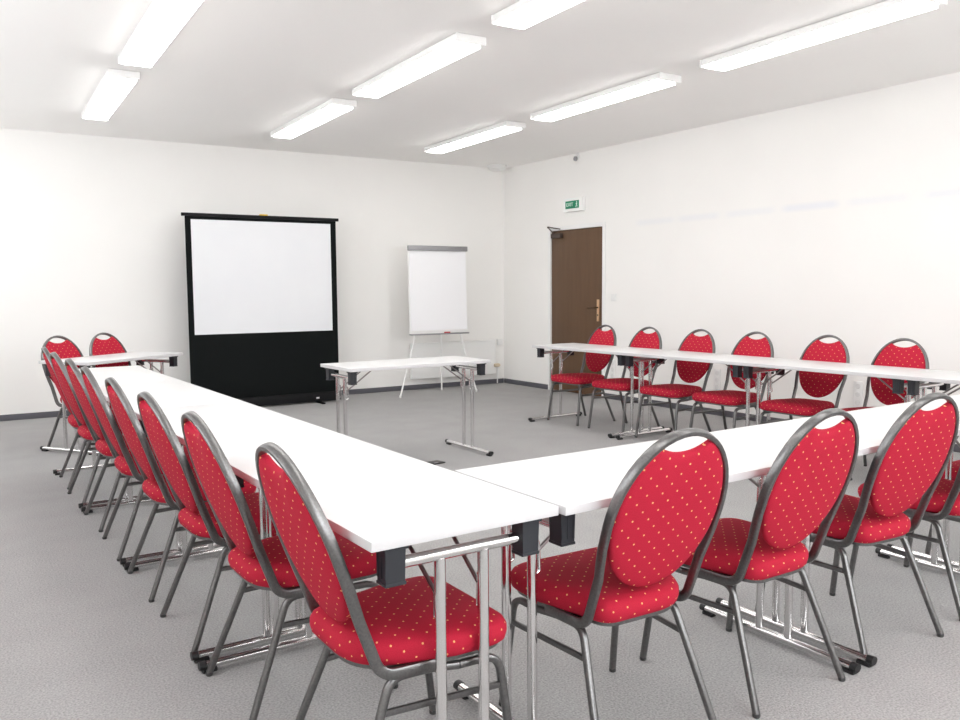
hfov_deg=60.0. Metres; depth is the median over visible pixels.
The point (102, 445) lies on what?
banquet chair
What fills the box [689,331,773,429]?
banquet chair
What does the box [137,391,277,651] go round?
banquet chair
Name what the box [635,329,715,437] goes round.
banquet chair
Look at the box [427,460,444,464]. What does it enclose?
floor outlet
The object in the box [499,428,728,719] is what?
banquet chair
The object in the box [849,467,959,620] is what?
banquet chair
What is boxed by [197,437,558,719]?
folding table
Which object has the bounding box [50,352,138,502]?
banquet chair
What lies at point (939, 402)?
folding table
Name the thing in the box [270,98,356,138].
ceiling lamp
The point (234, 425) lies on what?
folding table
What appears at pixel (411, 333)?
tray
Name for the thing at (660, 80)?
ceiling lamp
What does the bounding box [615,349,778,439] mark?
folding table
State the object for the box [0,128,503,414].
wall
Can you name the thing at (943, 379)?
folding table
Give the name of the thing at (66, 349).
banquet chair
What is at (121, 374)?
folding table
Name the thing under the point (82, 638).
floor
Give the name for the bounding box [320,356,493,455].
folding table
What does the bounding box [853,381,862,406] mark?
wall socket
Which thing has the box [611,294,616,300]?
light switch
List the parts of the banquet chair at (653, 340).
leg, seat, leg, leg, frame, backrest, leg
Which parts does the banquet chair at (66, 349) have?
leg, frame, backrest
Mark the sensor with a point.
(576, 157)
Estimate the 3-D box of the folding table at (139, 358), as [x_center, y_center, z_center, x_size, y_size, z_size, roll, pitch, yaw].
[-3.113,0.344,7.122,0.670,0.748,1.058,2,5,22]
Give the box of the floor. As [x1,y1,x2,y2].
[0,383,959,719]
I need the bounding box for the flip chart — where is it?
[399,245,476,397]
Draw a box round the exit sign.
[563,196,585,212]
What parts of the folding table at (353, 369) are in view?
leg, leg, leg, leg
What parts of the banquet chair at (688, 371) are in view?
leg, seat, leg, leg, frame, backrest, leg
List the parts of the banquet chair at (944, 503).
leg, seat, leg, frame, leg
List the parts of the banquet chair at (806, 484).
leg, seat frame, leg, leg, seat, frame, backrest, leg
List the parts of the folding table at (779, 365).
leg, leg, leg, leg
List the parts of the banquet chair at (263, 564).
backrest, leg, frame, leg, seat, leg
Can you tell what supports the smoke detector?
attached to the ceiling
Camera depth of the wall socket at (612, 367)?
9.70 m
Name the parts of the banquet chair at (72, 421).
backrest, frame, leg, leg, seat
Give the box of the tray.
[409,332,468,335]
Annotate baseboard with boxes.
[0,378,503,420]
[504,378,959,452]
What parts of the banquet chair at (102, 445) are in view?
backrest, frame, leg, leg, seat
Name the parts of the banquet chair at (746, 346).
leg, seat, leg, leg, frame, backrest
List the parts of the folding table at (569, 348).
leg, leg, leg, leg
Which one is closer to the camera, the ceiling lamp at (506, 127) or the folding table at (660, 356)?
the folding table at (660, 356)
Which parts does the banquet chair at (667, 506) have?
leg, seat frame, leg, seat, leg, frame, backrest, leg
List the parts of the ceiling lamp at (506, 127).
plate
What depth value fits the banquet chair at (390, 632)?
2.06 m
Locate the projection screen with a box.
[181,212,340,405]
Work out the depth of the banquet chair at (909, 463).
2.94 m
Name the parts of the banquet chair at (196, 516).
backrest, leg, frame, leg, seat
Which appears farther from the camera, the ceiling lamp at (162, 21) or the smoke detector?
the smoke detector
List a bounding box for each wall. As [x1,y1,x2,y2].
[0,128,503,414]
[503,72,959,443]
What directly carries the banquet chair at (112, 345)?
on the floor
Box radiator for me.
[410,340,499,382]
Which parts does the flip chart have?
leg, leg, leg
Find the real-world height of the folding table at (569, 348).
0.748 m
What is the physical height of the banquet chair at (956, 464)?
0.937 m
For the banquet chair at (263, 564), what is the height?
0.937 m
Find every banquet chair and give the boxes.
[41,335,91,454]
[41,347,116,489]
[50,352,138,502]
[65,358,184,531]
[80,366,193,560]
[89,332,130,367]
[105,377,256,602]
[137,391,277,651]
[181,411,397,719]
[255,442,511,719]
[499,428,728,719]
[547,325,616,425]
[588,327,661,431]
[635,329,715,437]
[640,408,858,718]
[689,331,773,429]
[755,392,958,653]
[758,335,849,424]
[842,338,928,465]
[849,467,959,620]
[925,460,959,559]
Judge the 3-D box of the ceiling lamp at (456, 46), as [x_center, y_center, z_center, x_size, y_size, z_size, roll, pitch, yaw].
[-0.498,-2.111,6.057,0.223,0.064,1.716,-3,6,-31]
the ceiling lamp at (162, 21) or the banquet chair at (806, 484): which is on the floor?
the banquet chair at (806, 484)
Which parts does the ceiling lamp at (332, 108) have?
plate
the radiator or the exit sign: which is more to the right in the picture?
the exit sign
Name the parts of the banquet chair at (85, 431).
backrest, frame, leg, leg, seat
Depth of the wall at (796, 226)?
7.79 m
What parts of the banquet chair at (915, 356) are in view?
seat, leg, frame, backrest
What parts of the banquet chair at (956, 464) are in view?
leg, seat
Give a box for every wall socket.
[610,360,614,377]
[714,369,720,390]
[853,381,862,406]
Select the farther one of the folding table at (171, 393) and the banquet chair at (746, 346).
the banquet chair at (746, 346)
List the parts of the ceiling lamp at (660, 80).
plate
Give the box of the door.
[547,222,605,395]
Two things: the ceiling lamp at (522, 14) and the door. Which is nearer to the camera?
the ceiling lamp at (522, 14)
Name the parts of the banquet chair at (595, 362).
leg, seat, leg, leg, frame, backrest, leg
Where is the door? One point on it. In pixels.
(576, 253)
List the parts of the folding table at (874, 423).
leg, leg, leg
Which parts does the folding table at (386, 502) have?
leg, leg, leg, leg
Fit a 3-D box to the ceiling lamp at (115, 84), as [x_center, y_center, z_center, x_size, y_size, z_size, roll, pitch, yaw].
[-3.068,-2.160,6.859,0.223,0.064,1.736,-3,6,-31]
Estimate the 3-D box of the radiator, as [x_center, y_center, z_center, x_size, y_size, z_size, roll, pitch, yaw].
[-0.324,0.050,11.063,1.340,0.597,0.124,-3,6,-31]
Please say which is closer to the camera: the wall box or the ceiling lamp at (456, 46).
the ceiling lamp at (456, 46)
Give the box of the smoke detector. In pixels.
[487,164,506,170]
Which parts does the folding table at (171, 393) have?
leg, leg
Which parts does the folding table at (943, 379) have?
leg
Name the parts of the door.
handle plate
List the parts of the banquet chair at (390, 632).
backrest, leg, frame, leg, seat, leg, seat frame, leg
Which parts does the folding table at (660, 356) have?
leg, leg, leg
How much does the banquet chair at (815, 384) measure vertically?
0.937 m
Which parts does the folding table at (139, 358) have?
leg, leg, leg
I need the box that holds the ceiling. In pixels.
[0,0,959,167]
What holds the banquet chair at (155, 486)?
on the floor
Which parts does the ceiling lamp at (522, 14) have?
plate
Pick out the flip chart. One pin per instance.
(437, 279)
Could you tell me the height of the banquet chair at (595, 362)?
0.937 m
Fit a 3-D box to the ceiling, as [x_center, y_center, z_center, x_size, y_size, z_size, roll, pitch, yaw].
[0.163,-2.083,4.674,7.963,0.100,11.909,-4,6,-34]
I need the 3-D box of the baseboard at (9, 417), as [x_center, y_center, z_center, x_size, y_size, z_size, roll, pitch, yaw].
[-2.949,0.477,9.573,7.662,0.062,0.012,-3,6,-31]
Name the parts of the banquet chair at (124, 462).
backrest, leg, frame, leg, seat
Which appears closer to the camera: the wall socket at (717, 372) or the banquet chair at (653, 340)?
the banquet chair at (653, 340)
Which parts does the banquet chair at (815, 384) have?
leg, seat, frame, backrest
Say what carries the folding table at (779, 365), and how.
on the floor
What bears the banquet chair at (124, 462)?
on the floor
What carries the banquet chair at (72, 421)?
on the floor
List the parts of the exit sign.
green panel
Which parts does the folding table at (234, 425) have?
leg, leg, leg, leg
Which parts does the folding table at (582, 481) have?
leg, leg, leg, leg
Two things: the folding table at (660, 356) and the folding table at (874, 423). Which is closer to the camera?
the folding table at (874, 423)
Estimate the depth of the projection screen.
9.25 m
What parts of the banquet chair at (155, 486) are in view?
backrest, leg, frame, leg, seat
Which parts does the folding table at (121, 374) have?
leg, leg, leg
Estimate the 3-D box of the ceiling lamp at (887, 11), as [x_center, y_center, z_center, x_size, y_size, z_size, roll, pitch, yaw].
[2.097,-2.066,5.308,0.223,0.064,1.656,-3,6,-31]
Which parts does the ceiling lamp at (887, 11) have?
plate, plate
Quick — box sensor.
[573,153,578,160]
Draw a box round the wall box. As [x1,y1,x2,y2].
[497,339,502,344]
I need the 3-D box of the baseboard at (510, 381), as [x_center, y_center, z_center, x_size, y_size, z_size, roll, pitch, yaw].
[3.474,0.659,6.895,0.012,0.062,11.238,-4,6,-34]
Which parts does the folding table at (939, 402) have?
leg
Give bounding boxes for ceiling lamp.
[82,68,139,120]
[118,0,202,67]
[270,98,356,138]
[352,32,485,98]
[424,121,525,153]
[491,0,583,29]
[530,72,680,121]
[700,0,947,71]
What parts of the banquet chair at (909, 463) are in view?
leg, leg, seat, frame, backrest, leg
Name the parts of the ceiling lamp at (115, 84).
plate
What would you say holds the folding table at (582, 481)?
on the floor
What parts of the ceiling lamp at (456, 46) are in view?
plate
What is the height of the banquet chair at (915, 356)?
0.937 m
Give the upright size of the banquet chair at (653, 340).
0.937 m
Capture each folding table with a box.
[38,351,182,456]
[53,365,178,508]
[81,380,240,566]
[124,401,348,663]
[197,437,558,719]
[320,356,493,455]
[453,429,860,719]
[528,343,663,437]
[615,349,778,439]
[716,403,959,667]
[737,358,942,424]
[887,395,959,567]
[900,370,959,396]

